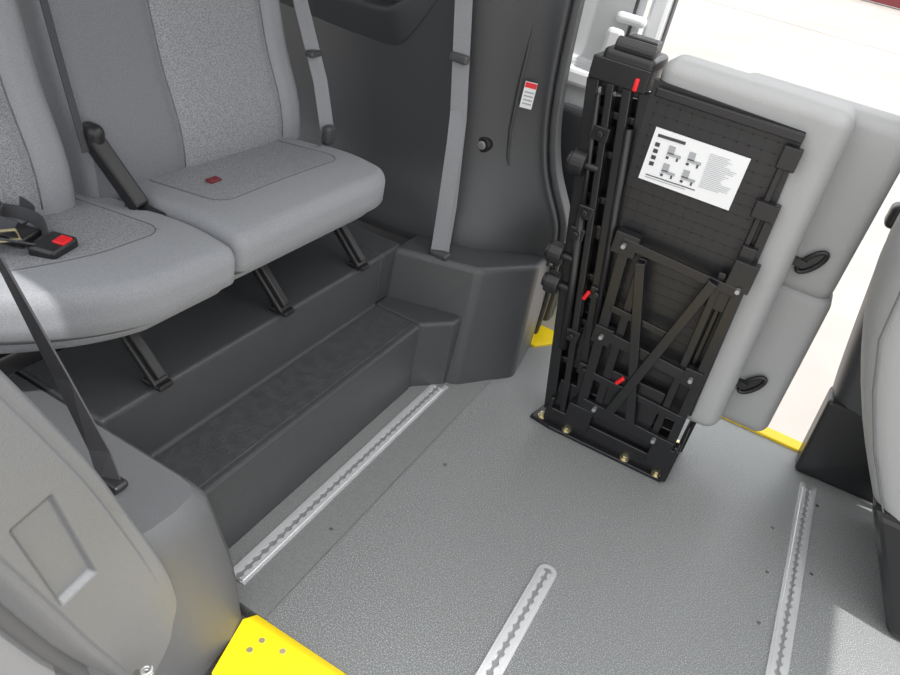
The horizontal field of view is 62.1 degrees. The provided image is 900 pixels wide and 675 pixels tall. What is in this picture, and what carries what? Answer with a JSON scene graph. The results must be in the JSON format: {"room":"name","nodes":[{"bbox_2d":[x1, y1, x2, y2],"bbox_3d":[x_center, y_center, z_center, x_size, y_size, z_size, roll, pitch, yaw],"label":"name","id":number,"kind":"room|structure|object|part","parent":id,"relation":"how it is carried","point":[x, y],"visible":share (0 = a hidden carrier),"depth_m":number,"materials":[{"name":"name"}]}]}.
{"room":"vehicle interior","nodes":[
{"label":"vehicle interior","id":0,"kind":"room"},
{"bbox_2d":[279,0,584,333],"bbox_3d":[-0.232,-0.724,2.081,1.339,1.463,0.275,17,33,5],"label":"wall","id":1,"kind":"structure","parent":0,"point":[387,64],"depth_m":2.05,"materials":[{"name":"grey plastic"}]},
{"bbox_2d":[429,0,472,259],"bbox_3d":[0.024,-0.633,1.869,0.068,0.890,0.217,-11,40,-33],"label":"belt","id":2,"kind":"object","parent":1,"relation":"attached to","point":[460,55],"visible":1,"depth_m":1.93,"materials":[{"name":"grey fabric"}]},
{"bbox_3d":[0.094,-0.528,2.039,0.044,0.043,0.036,25,35,18],"label":"round knob","id":3,"kind":"part","parent":1,"relation":"part of","materials":[{"name":"black plastic"}]},
{"bbox_2d":[350,0,678,330],"bbox_3d":[-0.047,-0.854,2.469,1.361,1.600,0.115,25,35,18],"label":"sliding door","id":4,"kind":"structure","parent":1,"relation":"in","point":[602,22],"depth_m":2.21,"materials":[{"name":"white paint"}]},
{"bbox_3d":[-0.046,-0.861,2.481,1.350,1.600,0.090,25,35,18],"label":"door frame","id":5,"kind":"part","parent":4,"relation":"part of","materials":[{"name":"white paint"}]},
{"bbox_3d":[0.091,-1.200,2.248,1.100,0.500,0.006,25,35,18],"label":"door glass","id":6,"kind":"part","parent":4,"relation":"part of","materials":[{"name":"clear glass"}]},
{"bbox_2d":[530,325,801,451],"bbox_3d":[0.631,0.169,2.391,0.960,0.038,0.139,25,35,18],"label":"door sill","id":7,"kind":"structure","parent":1,"relation":"attached to","point":[544,337],"depth_m":2.30,"materials":[{"name":"yellow plastic"}]},
{"bbox_2d":[239,345,899,674],"bbox_3d":[0.752,0.653,1.712,2.220,0.030,1.378,25,35,18],"label":"floor","id":8,"kind":"structure","parent":0,"point":[669,577],"depth_m":1.74,"materials":[{"name":"plastic"}]},
{"bbox_2d":[0,370,241,674],"bbox_3d":[-0.793,0.243,1.116,0.752,1.183,0.682,25,35,18],"label":"trim panel","id":9,"kind":"object","parent":8,"relation":"attached to","point":[140,579],"visible":1,"depth_m":1.09,"materials":[{"name":"grey plastic"}]},
{"bbox_3d":[-0.725,0.358,1.006,0.230,1.000,0.480,25,35,18],"label":"panel","id":10,"kind":"part","parent":9,"relation":"part of","materials":[{"name":"grey plastic"}]},
{"bbox_2d":[0,253,127,493],"bbox_3d":[-0.550,-0.133,0.906,0.265,0.884,0.053,1,35,-18],"label":"belt","id":11,"kind":"object","parent":9,"relation":"on","point":[101,456],"visible":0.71,"depth_m":1.06,"materials":[{"name":"black fabric"}]},
{"bbox_2d":[14,223,461,548],"bbox_3d":[-0.791,-0.095,1.938,1.377,0.385,1.035,25,35,18],"label":"step platform","id":12,"kind":"object","parent":8,"relation":"on","point":[259,399],"visible":0.52,"depth_m":1.65,"materials":[{"name":"grey plastic"}]},
{"bbox_2d":[0,0,234,391],"bbox_3d":[-0.744,-0.379,1.139,0.645,0.964,0.549,25,35,18],"label":"seat","id":13,"kind":"object","parent":12,"relation":"on","point":[133,267],"visible":0.86,"depth_m":1.27,"materials":[{"name":"fabric"}]},
{"bbox_3d":[-0.869,-0.494,1.103,0.329,0.784,0.468,25,35,18],"label":"backrest","id":14,"kind":"part","parent":13,"relation":"part of","materials":[{"name":"fabric"}]},
{"bbox_2d":[0,196,77,259],"bbox_3d":[-0.745,-0.179,1.220,0.241,0.062,0.181,25,35,18],"label":"seat belt buckle","id":15,"kind":"object","parent":13,"relation":"on","point":[52,245],"visible":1,"depth_m":1.23,"materials":[{"name":"black plastic"}]},
{"bbox_2d":[39,0,89,152],"bbox_3d":[-0.688,-0.577,1.267,0.153,0.501,0.014,25,35,18],"label":"belt","id":16,"kind":"object","parent":13,"relation":"attached to","point":[46,11],"visible":1,"depth_m":1.32,"materials":[{"name":"grey fabric"}]},
{"bbox_2d":[0,192,234,353],"bbox_3d":[-0.795,-0.128,1.330,0.645,0.198,0.496,25,35,18],"label":"seat cushion","id":17,"kind":"object","parent":13,"relation":"on","point":[133,267],"depth_m":1.25,"materials":[{"name":"fabric"}]},
{"bbox_3d":[-0.617,-0.310,1.413,0.173,0.163,0.051,20,33,10],"label":"recline lever","id":18,"kind":"part","parent":13,"relation":"part of","materials":[{"name":"black plastic"}]},
{"bbox_2d":[17,0,384,316],"bbox_3d":[-0.486,-0.601,1.567,0.645,0.964,0.647,25,35,18],"label":"seat","id":19,"kind":"object","parent":12,"relation":"on","point":[197,100],"visible":0.77,"depth_m":1.54,"materials":[{"name":"fabric"}]},
{"bbox_3d":[-0.592,-0.733,1.562,0.329,0.784,0.647,25,35,18],"label":"backrest","id":20,"kind":"part","parent":19,"relation":"part of","materials":[{"name":"fabric"}]},
{"bbox_2d":[120,137,384,279],"bbox_3d":[-0.546,-0.350,1.732,0.645,0.198,0.544,25,35,18],"label":"seat cushion","id":21,"kind":"object","parent":19,"relation":"on","point":[265,199],"depth_m":1.57,"materials":[{"name":"fabric"}]},
{"bbox_2d":[293,0,335,145],"bbox_3d":[-0.348,-0.775,1.815,0.279,0.543,0.047,34,38,29],"label":"belt","id":22,"kind":"object","parent":19,"relation":"attached to","point":[313,53],"visible":1,"depth_m":1.85,"materials":[{"name":"grey fabric"}]},
{"bbox_2d":[212,615,346,674],"bbox_3d":[-0.095,0.726,1.290,0.760,0.036,0.139,25,35,18],"label":"door sill","id":23,"kind":"structure","parent":8,"relation":"on","point":[257,647],"depth_m":1.39,"materials":[{"name":"yellow"}]},
{"bbox_2d":[233,384,447,584],"bbox_3d":[-0.228,0.310,1.841,0.044,0.006,0.865,25,35,18],"label":"floor track","id":24,"kind":"object","parent":8,"relation":"on","point":[280,536],"visible":1,"depth_m":1.75,"materials":[{"name":"silver metal"}]},
{"bbox_2d":[229,379,492,619],"bbox_3d":[-0.104,0.231,2.010,0.170,0.004,1.380,25,35,18],"label":"floor strip","id":25,"kind":"object","parent":8,"relation":"on","point":[280,576],"visible":0.71,"depth_m":1.74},
{"bbox_2d":[385,235,552,383],"bbox_3d":[0.068,-0.104,2.252,0.374,0.375,0.465,25,35,18],"label":"cover","id":26,"kind":"object","parent":8,"relation":"on","point":[498,297],"visible":0.66,"depth_m":2.11,"materials":[{"name":"grey plastic"}]},
{"bbox_2d":[476,564,556,674],"bbox_3d":[0.119,0.612,1.512,0.044,0.006,0.462,25,35,18],"label":"floor track","id":27,"kind":"object","parent":8,"relation":"on","point":[504,647],"visible":1,"depth_m":1.55,"materials":[{"name":"silver metal"}]},
{"bbox_2d":[530,33,899,481],"bbox_3d":[0.582,-0.148,1.883,0.710,1.028,0.326,25,35,18],"label":"seat","id":28,"kind":"object","parent":8,"relation":"on","point":[718,212],"visible":1,"depth_m":1.74,"materials":[{"name":"black"}]},
{"bbox_3d":[0.278,-0.139,1.933,0.078,0.060,0.060,25,35,18],"label":"locking knob","id":29,"kind":"part","parent":28,"relation":"part of","materials":[{"name":"black plastic"}]},
{"bbox_3d":[0.281,-0.210,1.894,0.078,0.060,0.060,25,35,18],"label":"locking knob","id":30,"kind":"part","parent":28,"relation":"part of","materials":[{"name":"black plastic"}]},
{"bbox_3d":[0.316,-0.410,1.769,0.078,0.060,0.060,25,35,18],"label":"locking knob","id":31,"kind":"part","parent":28,"relation":"part of","materials":[{"name":"black plastic"}]},
{"bbox_3d":[0.461,0.217,2.099,0.415,0.150,0.195,25,35,18],"label":"plate","id":32,"kind":"part","parent":28,"relation":"part of","materials":[{"name":"black metal"}]},
{"bbox_3d":[0.487,0.033,1.864,0.335,0.615,0.049,25,35,18],"label":"folding frame","id":33,"kind":"part","parent":28,"relation":"part of","materials":[{"name":"black metal"}]},
{"bbox_2d":[577,54,856,425],"bbox_3d":[0.597,-0.201,1.809,0.439,0.830,0.147,25,35,18],"label":"seat cushion","id":34,"kind":"object","parent":28,"relation":"on","point":[708,140],"depth_m":1.68,"materials":[{"name":"grey fabric"}]},
{"bbox_3d":[0.533,-0.171,1.764,0.359,0.735,0.032,25,35,18],"label":"board frame","id":35,"kind":"part","parent":28,"relation":"part of","materials":[{"name":"black"}]},
{"bbox_3d":[0.771,0.117,1.937,0.084,0.075,0.019,25,35,18],"label":"release handle","id":36,"kind":"part","parent":28,"relation":"part of","materials":[{"name":"black plastic"}]},
{"bbox_3d":[0.730,-0.013,1.990,0.409,0.432,0.128,25,35,18],"label":"backrest","id":37,"kind":"part","parent":28,"relation":"part of","materials":[{"name":"grey plastic"}]},
{"bbox_3d":[0.833,-0.181,1.746,0.084,0.075,0.019,25,35,18],"label":"release handle","id":38,"kind":"part","parent":28,"relation":"part of","materials":[{"name":"black plastic"}]},
{"bbox_3d":[0.798,-0.355,1.769,0.395,0.432,0.130,25,35,18],"label":"backrest","id":39,"kind":"part","parent":28,"relation":"part of","materials":[{"name":"grey fabric"}]},
{"bbox_2d":[765,481,816,674],"bbox_3d":[0.745,0.659,1.666,0.044,0.006,1.175,25,35,18],"label":"floor track","id":40,"kind":"object","parent":8,"relation":"on","point":[779,657],"visible":1,"depth_m":1.78,"materials":[{"name":"silver metal"}]},
{"bbox_2d":[795,202,899,502],"bbox_3d":[1.244,-0.126,1.837,0.486,1.300,0.149,25,35,18],"label":"trim","id":41,"kind":"structure","parent":8,"relation":"on","point":[832,451],"depth_m":2.08,"materials":[{"name":"black plastic"}]},
{"bbox_2d":[861,213,899,638],"bbox_3d":[1.265,0.135,1.560,0.867,1.182,0.444,25,35,18],"label":"seat","id":42,"kind":"object","parent":8,"relation":"on","point":[880,345],"visible":1,"depth_m":1.56,"materials":[{"name":"grey plastic"}]},
{"bbox_3d":[1.263,0.546,1.753,0.653,0.300,0.410,25,35,18],"label":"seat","id":43,"kind":"part","parent":42,"relation":"part of","materials":[{"name":"black plastic"}]},
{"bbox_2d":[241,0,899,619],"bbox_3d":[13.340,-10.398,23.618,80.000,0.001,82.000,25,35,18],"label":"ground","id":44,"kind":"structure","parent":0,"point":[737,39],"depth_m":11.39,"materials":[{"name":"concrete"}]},
{"bbox_2d":[706,0,899,54],"bbox_3d":[7.045,-2.672,9.701,24.000,0.006,14.000,25,35,18],"label":"joint","id":45,"kind":"object","parent":44,"relation":"on","point":[706,0],"visible":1,"depth_m":15.30,"materials":[{"name":"grey"}]},
{"label":"outside","id":46,"kind":"structure","parent":0,"visible":0},
{"bbox_2d":[869,0,899,8],"bbox_3d":[19.718,-9.946,23.844,16.200,1.410,0.700,25,35,18],"label":"wall","id":47,"kind":"structure","parent":46,"point":[894,3],"depth_m":25.56,"materials":[{"name":"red paint"}]}
]}

